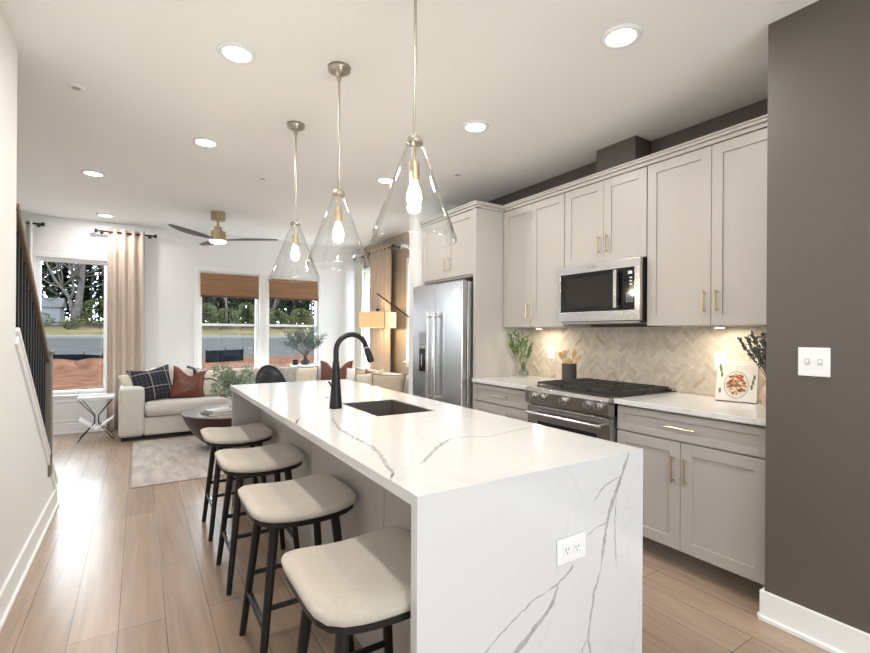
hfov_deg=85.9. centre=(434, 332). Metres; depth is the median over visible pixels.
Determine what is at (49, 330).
grass
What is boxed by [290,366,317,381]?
throw pillow
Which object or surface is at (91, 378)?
ground
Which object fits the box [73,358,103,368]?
mound
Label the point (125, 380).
throw pillow
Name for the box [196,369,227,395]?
throw pillow
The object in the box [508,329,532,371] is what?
plant
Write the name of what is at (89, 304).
bush
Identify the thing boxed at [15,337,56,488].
trim
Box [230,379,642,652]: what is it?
countertop
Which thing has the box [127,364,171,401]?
throw pillow
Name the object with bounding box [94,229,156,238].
curtain rod
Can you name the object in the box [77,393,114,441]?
side table
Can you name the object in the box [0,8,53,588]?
wall
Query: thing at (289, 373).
throw pillow
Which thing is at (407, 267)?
window
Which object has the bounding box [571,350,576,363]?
wooden utensil
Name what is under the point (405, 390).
cushion
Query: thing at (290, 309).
evergreen tree
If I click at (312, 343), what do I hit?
olive
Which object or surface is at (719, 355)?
wall outlet
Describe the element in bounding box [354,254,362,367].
curtain
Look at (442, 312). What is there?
refrigerator
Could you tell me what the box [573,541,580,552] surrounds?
receptacle
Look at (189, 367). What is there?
throw pillow
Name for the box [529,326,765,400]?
tile backsplash
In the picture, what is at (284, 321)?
bush
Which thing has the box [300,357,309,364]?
pot
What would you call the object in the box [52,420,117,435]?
baseboard
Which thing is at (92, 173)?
recessed light
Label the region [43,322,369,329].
rail fence
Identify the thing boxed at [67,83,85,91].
sprinkler cover
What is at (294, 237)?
socket
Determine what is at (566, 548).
receptacle
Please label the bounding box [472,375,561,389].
countertop
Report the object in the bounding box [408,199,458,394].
wall
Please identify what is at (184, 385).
throw pillow
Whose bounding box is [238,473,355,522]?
seat cushion
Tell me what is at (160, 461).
area rug
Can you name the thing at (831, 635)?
baseboard
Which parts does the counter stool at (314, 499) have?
leg, foot plate, leg, seat frame, leg, leg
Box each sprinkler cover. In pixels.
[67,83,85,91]
[258,176,267,179]
[453,172,461,175]
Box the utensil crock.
[562,363,576,379]
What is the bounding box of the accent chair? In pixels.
[255,365,285,383]
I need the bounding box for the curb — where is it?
[46,335,369,337]
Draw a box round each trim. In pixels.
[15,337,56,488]
[53,399,106,422]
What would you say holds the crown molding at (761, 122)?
on the upper cabinet at (454, 262)
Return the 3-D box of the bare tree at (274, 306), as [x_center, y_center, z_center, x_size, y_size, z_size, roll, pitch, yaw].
[-28.052,-7.326,87.601,9.104,13.188,5.745,0,0,-32]
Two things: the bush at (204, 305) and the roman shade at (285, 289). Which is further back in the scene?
the bush at (204, 305)
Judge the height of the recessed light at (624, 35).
0.012 m
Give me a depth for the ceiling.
2.85 m
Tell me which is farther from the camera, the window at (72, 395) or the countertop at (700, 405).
the window at (72, 395)
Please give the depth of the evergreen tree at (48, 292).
75.94 m
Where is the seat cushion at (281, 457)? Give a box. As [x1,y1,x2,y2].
[215,442,304,472]
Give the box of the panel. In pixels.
[473,208,528,408]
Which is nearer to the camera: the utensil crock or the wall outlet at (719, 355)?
the wall outlet at (719, 355)
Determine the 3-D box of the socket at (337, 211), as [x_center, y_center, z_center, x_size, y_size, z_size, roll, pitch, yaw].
[-0.526,-0.674,2.541,0.042,0.142,0.042,0,0,-32]
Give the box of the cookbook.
[715,360,758,403]
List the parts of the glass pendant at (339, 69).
lamp shade, bulb, rod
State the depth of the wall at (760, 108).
4.63 m
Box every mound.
[53,359,80,369]
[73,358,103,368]
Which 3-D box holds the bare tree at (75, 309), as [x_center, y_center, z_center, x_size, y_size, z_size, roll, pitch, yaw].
[-49.712,-14.078,67.639,24.845,25.492,22.164,0,0,-32]
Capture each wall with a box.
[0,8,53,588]
[21,213,358,423]
[359,98,767,395]
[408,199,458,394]
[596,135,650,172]
[765,0,869,633]
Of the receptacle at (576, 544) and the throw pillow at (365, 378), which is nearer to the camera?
the receptacle at (576, 544)
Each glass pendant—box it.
[269,121,319,282]
[305,61,369,269]
[370,0,456,248]
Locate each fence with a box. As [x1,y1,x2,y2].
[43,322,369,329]
[53,347,242,362]
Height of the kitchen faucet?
0.407 m
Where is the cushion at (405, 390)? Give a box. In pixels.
[383,372,408,393]
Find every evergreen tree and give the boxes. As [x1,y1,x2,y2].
[41,261,66,312]
[41,261,75,316]
[54,263,93,320]
[73,264,103,322]
[84,264,99,321]
[202,297,208,322]
[203,297,238,323]
[219,298,244,320]
[243,298,273,323]
[270,299,280,323]
[275,299,308,324]
[288,300,311,324]
[310,301,314,324]
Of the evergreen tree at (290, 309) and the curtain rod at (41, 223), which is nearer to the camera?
the curtain rod at (41, 223)
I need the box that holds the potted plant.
[210,363,255,407]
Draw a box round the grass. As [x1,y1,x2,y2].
[44,320,369,335]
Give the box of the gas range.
[525,378,675,442]
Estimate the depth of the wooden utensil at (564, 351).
3.94 m
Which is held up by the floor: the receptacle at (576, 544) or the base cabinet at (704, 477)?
the base cabinet at (704, 477)
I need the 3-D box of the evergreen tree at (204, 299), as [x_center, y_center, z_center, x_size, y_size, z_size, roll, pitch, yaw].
[-48.593,-9.728,95.763,7.047,16.598,5.933,0,0,-32]
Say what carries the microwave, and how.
attached to the upper cabinet at (606, 220)
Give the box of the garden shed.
[41,297,66,324]
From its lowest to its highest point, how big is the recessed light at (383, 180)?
0.012 m
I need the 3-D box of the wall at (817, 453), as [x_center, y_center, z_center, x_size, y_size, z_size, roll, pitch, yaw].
[3.037,-0.041,0.627,0.880,2.760,4.208,0,0,-32]
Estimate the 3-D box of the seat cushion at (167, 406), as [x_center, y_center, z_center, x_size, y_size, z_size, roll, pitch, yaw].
[-3.225,0.935,6.076,0.956,0.194,0.474,0,0,-32]
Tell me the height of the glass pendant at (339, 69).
1.080 m
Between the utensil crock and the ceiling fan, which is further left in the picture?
the ceiling fan
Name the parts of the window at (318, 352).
meeting rail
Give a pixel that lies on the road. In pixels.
(90, 346)
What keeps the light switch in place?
attached to the wall at (817, 453)
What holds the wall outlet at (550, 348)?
attached to the tile backsplash
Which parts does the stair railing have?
handrail, newel post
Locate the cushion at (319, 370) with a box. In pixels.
[302,366,340,380]
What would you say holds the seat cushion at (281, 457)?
on the counter stool at (277, 458)
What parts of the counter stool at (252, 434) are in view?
leg, leg, seat frame, leg, leg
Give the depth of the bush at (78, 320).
60.89 m
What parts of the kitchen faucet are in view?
spout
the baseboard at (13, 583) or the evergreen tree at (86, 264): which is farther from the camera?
the evergreen tree at (86, 264)
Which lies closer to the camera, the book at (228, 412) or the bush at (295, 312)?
the book at (228, 412)
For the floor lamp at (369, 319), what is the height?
1.879 m
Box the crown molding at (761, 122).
[419,114,767,227]
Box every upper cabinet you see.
[423,209,473,284]
[503,193,590,327]
[565,167,647,266]
[647,127,767,326]
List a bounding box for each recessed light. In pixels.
[80,170,105,176]
[96,213,113,216]
[191,137,218,147]
[217,41,256,64]
[375,177,395,183]
[462,120,488,132]
[600,23,641,48]
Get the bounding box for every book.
[200,411,231,416]
[204,407,231,413]
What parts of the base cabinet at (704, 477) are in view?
door, handle, handle, handle, drawer, door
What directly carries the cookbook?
on the countertop at (700, 405)
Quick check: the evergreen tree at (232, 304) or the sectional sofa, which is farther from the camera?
the evergreen tree at (232, 304)
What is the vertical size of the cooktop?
0.016 m
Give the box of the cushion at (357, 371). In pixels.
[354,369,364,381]
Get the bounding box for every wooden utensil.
[559,352,564,363]
[563,350,566,363]
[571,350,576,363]
[574,355,579,363]
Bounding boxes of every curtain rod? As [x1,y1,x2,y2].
[25,222,44,226]
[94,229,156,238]
[368,245,399,255]
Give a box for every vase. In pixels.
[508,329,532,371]
[737,330,765,406]
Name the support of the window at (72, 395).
in the wall at (171, 257)
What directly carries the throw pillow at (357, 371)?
on the sectional sofa
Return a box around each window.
[33,251,107,401]
[194,266,263,368]
[263,271,322,366]
[363,267,369,368]
[403,258,408,366]
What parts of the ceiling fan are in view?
blade, blade, blade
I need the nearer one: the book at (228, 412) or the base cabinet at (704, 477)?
the base cabinet at (704, 477)
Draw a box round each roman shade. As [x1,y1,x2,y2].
[200,272,258,298]
[269,278,317,300]
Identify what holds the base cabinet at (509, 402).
on the floor
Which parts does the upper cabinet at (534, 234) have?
door, handle, door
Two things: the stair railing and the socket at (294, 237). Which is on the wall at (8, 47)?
the stair railing
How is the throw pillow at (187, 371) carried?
on the sectional sofa
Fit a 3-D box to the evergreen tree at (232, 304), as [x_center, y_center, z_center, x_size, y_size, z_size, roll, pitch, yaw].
[-40.899,-8.520,89.914,7.170,14.908,6.504,0,0,-32]
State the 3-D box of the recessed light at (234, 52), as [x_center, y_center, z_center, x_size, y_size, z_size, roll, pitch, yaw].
[-1.023,-1.440,2.412,0.190,0.012,0.190,0,0,-32]
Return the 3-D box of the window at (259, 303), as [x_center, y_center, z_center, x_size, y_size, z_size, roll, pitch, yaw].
[-3.087,-0.037,7.018,1.000,1.845,0.160,0,0,-32]
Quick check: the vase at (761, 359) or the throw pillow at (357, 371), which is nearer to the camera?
the vase at (761, 359)
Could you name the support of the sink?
in the countertop at (490, 496)
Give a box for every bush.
[41,312,55,326]
[58,317,86,328]
[81,299,103,326]
[202,303,221,327]
[216,308,238,326]
[235,302,254,326]
[269,310,289,328]
[289,308,313,328]
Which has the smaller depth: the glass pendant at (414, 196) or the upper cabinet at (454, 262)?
the glass pendant at (414, 196)
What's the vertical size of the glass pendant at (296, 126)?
1.080 m
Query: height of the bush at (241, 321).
4.379 m
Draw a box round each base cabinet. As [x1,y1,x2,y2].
[231,391,410,652]
[474,382,530,421]
[617,404,765,598]
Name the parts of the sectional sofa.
arm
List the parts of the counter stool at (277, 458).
leg, foot plate, leg, seat frame, leg, leg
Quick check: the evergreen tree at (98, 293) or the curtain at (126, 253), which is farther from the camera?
the evergreen tree at (98, 293)
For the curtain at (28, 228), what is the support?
hanging from the curtain rod at (41, 223)
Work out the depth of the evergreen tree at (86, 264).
93.30 m
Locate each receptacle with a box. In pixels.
[563,545,570,555]
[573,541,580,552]
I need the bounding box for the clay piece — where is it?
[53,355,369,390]
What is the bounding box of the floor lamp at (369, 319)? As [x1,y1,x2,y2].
[359,293,408,327]
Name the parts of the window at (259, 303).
meeting rail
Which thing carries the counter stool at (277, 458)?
on the floor
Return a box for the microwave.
[559,256,646,324]
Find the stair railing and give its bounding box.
[16,203,54,476]
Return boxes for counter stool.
[200,423,272,540]
[215,442,304,595]
[238,473,355,652]
[281,526,410,652]
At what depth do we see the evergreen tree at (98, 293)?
78.99 m
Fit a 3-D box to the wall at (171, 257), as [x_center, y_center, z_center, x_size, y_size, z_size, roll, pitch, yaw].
[-3.390,-0.081,6.861,5.020,2.760,0.120,0,0,-32]
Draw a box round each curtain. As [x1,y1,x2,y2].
[23,219,32,268]
[106,228,144,429]
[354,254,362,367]
[370,244,391,372]
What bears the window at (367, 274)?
in the wall at (760, 108)
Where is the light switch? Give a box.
[798,347,830,376]
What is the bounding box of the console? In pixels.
[290,364,319,366]
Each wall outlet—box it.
[548,345,553,358]
[556,531,585,566]
[715,351,726,369]
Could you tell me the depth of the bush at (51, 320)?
65.18 m
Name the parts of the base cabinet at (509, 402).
door, drawer, door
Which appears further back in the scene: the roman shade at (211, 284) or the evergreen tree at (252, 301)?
the evergreen tree at (252, 301)
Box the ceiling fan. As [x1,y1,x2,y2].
[168,211,277,244]
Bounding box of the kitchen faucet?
[328,332,373,408]
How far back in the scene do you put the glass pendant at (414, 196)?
1.83 m
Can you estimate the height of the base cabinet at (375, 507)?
0.883 m
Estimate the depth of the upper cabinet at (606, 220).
3.38 m
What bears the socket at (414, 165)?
attached to the glass pendant at (414, 196)
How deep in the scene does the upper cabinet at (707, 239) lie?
2.79 m
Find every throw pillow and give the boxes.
[117,367,154,385]
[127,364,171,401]
[169,366,207,397]
[169,367,198,383]
[187,366,213,374]
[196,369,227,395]
[276,365,300,381]
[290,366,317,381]
[320,360,353,379]
[346,368,369,380]
[354,368,372,381]
[357,369,382,384]
[371,373,406,392]
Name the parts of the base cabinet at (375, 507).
panel, panel, panel, panel, panel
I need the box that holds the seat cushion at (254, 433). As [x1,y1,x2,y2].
[200,423,272,443]
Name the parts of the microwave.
door, handle, control panel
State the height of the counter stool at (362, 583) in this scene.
0.660 m
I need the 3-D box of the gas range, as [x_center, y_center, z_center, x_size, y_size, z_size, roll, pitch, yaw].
[1.169,0.850,3.408,0.783,0.955,0.744,0,0,-32]
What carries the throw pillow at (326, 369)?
on the sectional sofa
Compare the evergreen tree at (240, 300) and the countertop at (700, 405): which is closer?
the countertop at (700, 405)
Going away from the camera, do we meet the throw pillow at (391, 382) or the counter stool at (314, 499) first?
the counter stool at (314, 499)
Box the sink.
[344,400,432,415]
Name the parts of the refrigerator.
dispenser frame, door, handle, handle, door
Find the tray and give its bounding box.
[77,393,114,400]
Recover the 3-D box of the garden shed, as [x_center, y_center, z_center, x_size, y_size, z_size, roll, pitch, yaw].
[-58.027,-3.043,70.356,3.546,4.500,5.600,0,0,-32]
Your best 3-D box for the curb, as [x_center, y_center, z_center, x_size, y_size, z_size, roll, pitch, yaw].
[-20.744,0.540,60.734,150.000,0.300,0.800,0,0,-32]
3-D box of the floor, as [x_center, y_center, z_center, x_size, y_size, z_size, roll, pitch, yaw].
[-0.489,1.367,2.271,5.020,0.100,10.950,0,0,-32]
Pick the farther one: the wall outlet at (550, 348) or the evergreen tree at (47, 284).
the evergreen tree at (47, 284)
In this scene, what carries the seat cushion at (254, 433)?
on the counter stool at (252, 434)
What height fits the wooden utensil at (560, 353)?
0.236 m
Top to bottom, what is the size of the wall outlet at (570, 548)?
0.080 m
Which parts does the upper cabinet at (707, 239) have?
door, handle, handle, door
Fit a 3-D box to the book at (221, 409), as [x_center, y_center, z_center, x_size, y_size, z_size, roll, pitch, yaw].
[-2.357,0.844,5.092,0.180,0.025,0.240,0,0,33]
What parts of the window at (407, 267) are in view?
casing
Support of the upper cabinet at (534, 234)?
attached to the wall at (760, 108)
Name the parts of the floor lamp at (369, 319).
lamp shade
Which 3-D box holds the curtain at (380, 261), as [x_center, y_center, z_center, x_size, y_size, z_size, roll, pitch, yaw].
[-0.834,-0.005,7.108,0.105,2.600,0.663,0,0,-32]
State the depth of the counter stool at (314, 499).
1.88 m
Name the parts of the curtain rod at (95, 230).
rod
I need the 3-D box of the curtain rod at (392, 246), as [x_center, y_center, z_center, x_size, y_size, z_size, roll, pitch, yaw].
[-0.787,-1.255,7.133,0.144,0.048,0.840,0,0,-32]
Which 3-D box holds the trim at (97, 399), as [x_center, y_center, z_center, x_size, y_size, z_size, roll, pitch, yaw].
[-4.720,1.000,5.941,1.000,0.270,0.018,0,0,-32]
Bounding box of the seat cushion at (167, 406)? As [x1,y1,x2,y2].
[145,395,227,415]
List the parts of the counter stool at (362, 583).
leg, leg, seat frame, leg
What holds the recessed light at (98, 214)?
in the ceiling
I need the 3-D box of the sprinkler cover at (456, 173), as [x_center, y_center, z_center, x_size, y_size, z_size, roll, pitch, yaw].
[0.203,-1.433,4.232,0.090,0.010,0.090,0,0,-32]
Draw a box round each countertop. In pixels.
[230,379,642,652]
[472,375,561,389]
[614,392,765,425]
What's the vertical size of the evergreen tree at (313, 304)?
16.389 m
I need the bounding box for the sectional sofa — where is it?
[118,366,408,441]
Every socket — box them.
[292,225,297,245]
[334,196,341,221]
[409,144,419,180]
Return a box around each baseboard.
[0,487,58,632]
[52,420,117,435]
[757,587,869,652]
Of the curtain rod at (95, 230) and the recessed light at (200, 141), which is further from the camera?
the curtain rod at (95, 230)
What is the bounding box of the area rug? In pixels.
[131,436,231,487]
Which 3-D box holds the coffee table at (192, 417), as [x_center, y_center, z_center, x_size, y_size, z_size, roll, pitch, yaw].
[-2.352,1.089,5.380,1.016,0.412,1.016,0,0,-32]
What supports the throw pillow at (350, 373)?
on the sectional sofa
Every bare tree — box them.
[41,262,103,322]
[223,298,227,323]
[269,299,280,315]
[310,301,314,327]
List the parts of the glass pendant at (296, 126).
lamp shade, bulb, rod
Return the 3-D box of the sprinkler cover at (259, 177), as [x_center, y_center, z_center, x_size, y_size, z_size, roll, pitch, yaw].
[-1.613,-1.444,4.371,0.090,0.010,0.090,0,0,-32]
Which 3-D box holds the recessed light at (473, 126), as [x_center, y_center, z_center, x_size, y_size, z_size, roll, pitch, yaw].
[0.281,-1.432,3.251,0.190,0.012,0.190,0,0,-32]
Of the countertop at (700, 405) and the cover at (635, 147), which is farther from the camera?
the cover at (635, 147)
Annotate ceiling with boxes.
[0,0,817,248]
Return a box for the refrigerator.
[413,280,472,408]
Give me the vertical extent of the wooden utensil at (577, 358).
0.218 m
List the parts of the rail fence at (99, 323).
rail, rail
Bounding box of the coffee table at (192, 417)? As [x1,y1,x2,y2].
[181,404,231,447]
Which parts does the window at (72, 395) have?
casing, sill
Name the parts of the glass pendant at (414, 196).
lamp shade, bulb, rod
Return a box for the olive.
[283,326,326,364]
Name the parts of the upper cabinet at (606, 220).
door, handle, handle, door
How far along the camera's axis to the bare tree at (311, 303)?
90.91 m
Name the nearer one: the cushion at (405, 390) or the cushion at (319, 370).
the cushion at (405, 390)
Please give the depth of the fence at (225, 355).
27.62 m
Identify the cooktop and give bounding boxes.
[535,385,675,397]
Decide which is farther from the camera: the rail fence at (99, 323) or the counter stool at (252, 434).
the rail fence at (99, 323)
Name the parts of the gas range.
knob, knob, knob, handle, oven door, control panel, knob, knob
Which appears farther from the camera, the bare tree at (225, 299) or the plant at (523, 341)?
the bare tree at (225, 299)
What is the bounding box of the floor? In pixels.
[0,430,829,652]
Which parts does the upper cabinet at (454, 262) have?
door, door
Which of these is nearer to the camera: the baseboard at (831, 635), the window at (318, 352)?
the baseboard at (831, 635)
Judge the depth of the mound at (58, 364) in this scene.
22.16 m
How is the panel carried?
on the floor
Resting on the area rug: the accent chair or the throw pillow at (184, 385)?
the accent chair
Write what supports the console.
on the floor
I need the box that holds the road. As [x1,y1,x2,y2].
[46,338,369,357]

